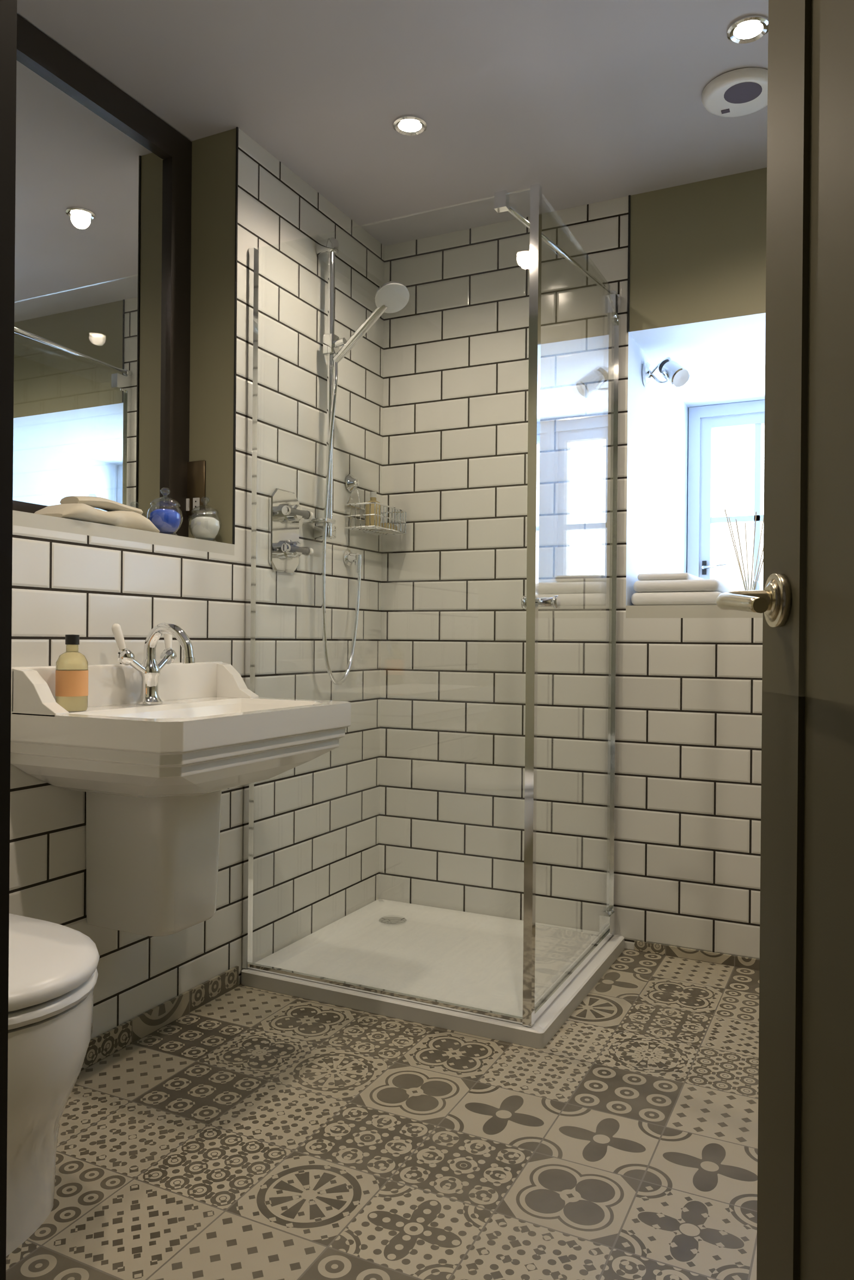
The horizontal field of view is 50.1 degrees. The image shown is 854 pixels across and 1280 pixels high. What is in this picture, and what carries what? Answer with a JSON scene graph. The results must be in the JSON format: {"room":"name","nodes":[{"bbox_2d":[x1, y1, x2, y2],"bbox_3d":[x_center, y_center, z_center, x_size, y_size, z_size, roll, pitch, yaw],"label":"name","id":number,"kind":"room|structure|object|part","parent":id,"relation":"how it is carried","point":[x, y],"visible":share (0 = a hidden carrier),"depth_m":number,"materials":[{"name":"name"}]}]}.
{"room":"bathroom","nodes":[
{"label":"bathroom","id":0,"kind":"room"},
{"bbox_2d":[9,126,384,1039],"bbox_3d":[-1.171,-0.227,1.482,0.290,2.335,4.010,1,0,26],"label":"wall","id":1,"kind":"structure","parent":0,"point":[316,840],"depth_m":2.56,"materials":[{"name":"tile"}]},
{"bbox_2d":[34,496,160,532],"bbox_3d":[-0.755,-0.295,2.125,0.138,0.066,0.310,1,0,26],"label":"towel","id":2,"kind":"object","parent":1,"relation":"in","point":[80,508],"visible":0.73,"depth_m":2.06,"materials":[{"name":"beige fabric"}]},
{"bbox_2d":[12,13,191,537],"bbox_3d":[-0.943,-0.826,2.004,0.031,1.125,1.224,1,0,26],"label":"wall mirror","id":3,"kind":"object","parent":1,"relation":"attached to","point":[103,183],"visible":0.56,"depth_m":2.26,"materials":[{"name":"grey mirror"}]},
{"bbox_2d":[80,965,239,1071],"bbox_3d":[-0.871,0.916,1.777,0.008,0.054,1.608,1,0,26],"label":"baseboard","id":4,"kind":"structure","parent":1,"relation":"attached to","point":[119,1037],"depth_m":2.22,"materials":[{"name":"beige tile"}]},
{"bbox_2d":[147,487,183,535],"bbox_3d":[-0.661,-0.323,2.308,0.088,0.124,0.088,1,0,26],"label":"glass jar","id":5,"kind":"object","parent":1,"relation":"in","point":[164,520],"visible":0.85,"depth_m":2.28,"materials":[{"name":"blue glass"}]},
{"bbox_2d":[10,661,351,936],"bbox_3d":[-0.509,0.344,2.015,0.438,0.575,0.647,1,0,26],"label":"basin","id":6,"kind":"object","parent":1,"relation":"attached to","point":[153,778],"visible":0.93,"depth_m":1.94,"materials":[{"name":"white ceramic"}]},
{"bbox_2d":[55,634,88,711],"bbox_3d":[-0.724,0.066,1.865,0.063,0.155,0.063,1,0,26],"label":"soap bottle","id":7,"kind":"object","parent":6,"relation":"on","point":[72,665],"visible":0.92,"depth_m":1.84,"materials":[{"name":"beige plastic"}]},
{"bbox_2d":[111,622,194,704],"bbox_3d":[-0.586,0.053,2.054,0.158,0.183,0.184,1,0,26],"label":"mixer tap","id":8,"kind":"object","parent":6,"relation":"on","point":[149,671],"visible":1,"depth_m":2.05,"materials":[{"name":"silver metal"}]},
{"bbox_2d":[185,460,205,515],"bbox_3d":[-0.651,-0.420,2.535,0.088,0.150,0.012,1,0,26],"label":"socket","id":9,"kind":"object","parent":1,"relation":"attached to","point":[196,470],"visible":0.82,"depth_m":2.53,"materials":[{"name":"brown metal"}]},
{"bbox_2d":[188,496,222,541],"bbox_3d":[-0.593,-0.323,2.447,0.088,0.124,0.088,1,0,26],"label":"glass jar","id":10,"kind":"object","parent":1,"relation":"in","point":[201,527],"visible":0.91,"depth_m":2.42,"materials":[{"name":"white glass"}]},
{"bbox_2d":[268,488,314,573],"bbox_3d":[-0.392,-0.318,2.671,0.062,0.240,0.150,1,0,26],"label":"shower valve","id":11,"kind":"object","parent":1,"relation":"attached to","point":[285,512],"visible":1,"depth_m":2.65,"materials":[{"name":"silver metal"}]},
{"bbox_2d":[303,237,409,685],"bbox_3d":[-0.167,-0.544,2.830,0.321,1.374,0.291,1,0,26],"label":"shower","id":12,"kind":"object","parent":1,"relation":"attached to","point":[391,297],"visible":1,"depth_m":2.80,"materials":[{"name":"silver metal"}]},
{"bbox_2d":[345,473,406,535],"bbox_3d":[-0.169,-0.455,3.061,0.115,0.182,0.221,1,0,26],"label":"shower caddy","id":13,"kind":"object","parent":1,"relation":"attached to","point":[373,525],"visible":1,"depth_m":3.02,"materials":[{"name":"silver metal"}]},
{"bbox_2d":[5,948,759,1279],"bbox_3d":[-0.284,0.974,1.044,2.290,0.050,4.010,1,0,26],"label":"floor","id":14,"kind":"structure","parent":0,"point":[255,1133],"depth_m":1.72,"materials":[{"name":"tile"}]},
{"bbox_2d":[5,913,99,1256],"bbox_3d":[-0.757,0.713,1.438,0.506,0.464,0.388,1,0,26],"label":"toilet","id":15,"kind":"object","parent":14,"relation":"on","point":[53,974],"visible":0.95,"depth_m":1.37,"materials":[{"name":"white ceramic"}]},
{"bbox_2d":[241,899,624,1049],"bbox_3d":[0.050,0.931,2.673,0.873,0.040,0.786,1,0,26],"label":"shower tray","id":16,"kind":"object","parent":14,"relation":"on","point":[473,960],"visible":0.77,"depth_m":2.60,"materials":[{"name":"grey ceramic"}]},
{"bbox_2d":[242,183,620,1027],"bbox_3d":[0.062,-0.088,2.677,0.875,1.994,0.775,1,0,26],"label":"shower enclosure","id":17,"kind":"object","parent":16,"relation":"on","point":[531,1012],"visible":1,"depth_m":2.47,"materials":[{"name":"silver glass"}]},
{"bbox_2d":[16,0,768,246],"bbox_3d":[-0.251,-1.411,1.065,2.290,0.050,4.060,1,0,26],"label":"ceiling","id":18,"kind":"structure","parent":0,"point":[586,102],"depth_m":2.29,"materials":[{"name":"paint"}]},
{"bbox_2d":[392,114,427,135],"bbox_3d":[-0.046,-1.380,2.456,0.092,0.007,0.092,1,0,26],"label":"recessed light","id":19,"kind":"object","parent":18,"relation":"in","point":[407,125],"visible":1,"depth_m":2.45,"materials":[{"name":"silver metal"}]},
{"bbox_2d":[701,67,767,117],"bbox_3d":[0.784,-1.364,2.289,0.184,0.023,0.184,1,0,26],"label":"fan","id":20,"kind":"object","parent":18,"relation":"attached to","point":[743,91],"depth_m":2.27,"materials":[{"name":"white plastic"}]},
{"bbox_2d":[727,15,768,44],"bbox_3d":[0.724,-1.372,2.059,0.092,0.007,0.092,1,0,26],"label":"recessed light","id":21,"kind":"object","parent":18,"relation":"in","point":[750,29],"visible":0.97,"depth_m":2.06,"materials":[{"name":"silver metal"}]},
{"bbox_2d":[378,167,766,959],"bbox_3d":[0.929,-0.209,3.286,1.900,2.335,1.084,1,0,26],"label":"wall","id":22,"kind":"structure","parent":0,"point":[686,263],"depth_m":2.95,"materials":[{"name":"tile"}]},
{"bbox_2d":[642,356,689,387],"bbox_3d":[0.771,-0.867,2.983,0.078,0.110,0.183,0,0,-37],"label":"wall spotlight","id":23,"kind":"object","parent":22,"relation":"attached to","point":[675,373],"visible":1,"depth_m":2.94,"materials":[{"name":"silver metal"}]},
{"bbox_2d":[631,572,734,605],"bbox_3d":[0.841,-0.156,2.964,0.275,0.100,0.380,1,0,26],"label":"folded towels","id":24,"kind":"object","parent":22,"relation":"on","point":[684,588],"visible":0.84,"depth_m":2.81,"materials":[{"name":"white fabric"}]},
{"bbox_2d":[634,940,759,970],"bbox_3d":[1.086,0.945,2.600,0.993,0.030,0.008,1,0,26],"label":"baseboard","id":25,"kind":"structure","parent":22,"relation":"attached to","point":[738,961],"depth_m":2.73,"materials":[{"name":"beige tile"}]},
{"bbox_2d":[687,399,764,590],"bbox_3d":[1.539,-0.523,3.539,1.025,0.845,0.092,1,0,26],"label":"window","id":26,"kind":"structure","parent":22,"relation":"in","point":[726,441],"depth_m":3.72,"materials":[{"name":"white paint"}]},
{"bbox_2d":[724,509,763,590],"bbox_3d":[0.967,-0.249,2.736,0.146,0.288,0.118,1,0,26],"label":"reed diffuser","id":27,"kind":"object","parent":22,"relation":"in","point":[735,547],"visible":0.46,"depth_m":2.74,"materials":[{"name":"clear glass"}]},
{"bbox_3d":[-0.478,-0.220,0.625,2.290,2.335,0.120,1,0,26],"label":"wall","id":28,"kind":"structure","parent":0,"visible":0},
{"bbox_2d":[0,0,16,1279],"bbox_3d":[0.013,-0.103,0.385,0.885,2.110,0.156,1,0,26],"label":"door frame","id":29,"kind":"structure","parent":28,"relation":"attached to","point":[8,8],"depth_m":0.59,"materials":[{"name":"grey paint"}]},
{"bbox_2d":[716,0,853,1279],"bbox_3d":[0.367,-0.051,0.637,0.185,2.000,0.681,1,0,2],"label":"door","id":30,"kind":"structure","parent":28,"relation":"in","point":[805,1200],"depth_m":0.87,"materials":[{"name":"grey paint"}]},
{"bbox_3d":[0.379,-0.040,0.860,0.209,0.054,0.185,1,0,26],"label":"handle","id":31,"kind":"part","parent":30,"relation":"part of","materials":[{"name":"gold metal"}]}
]}

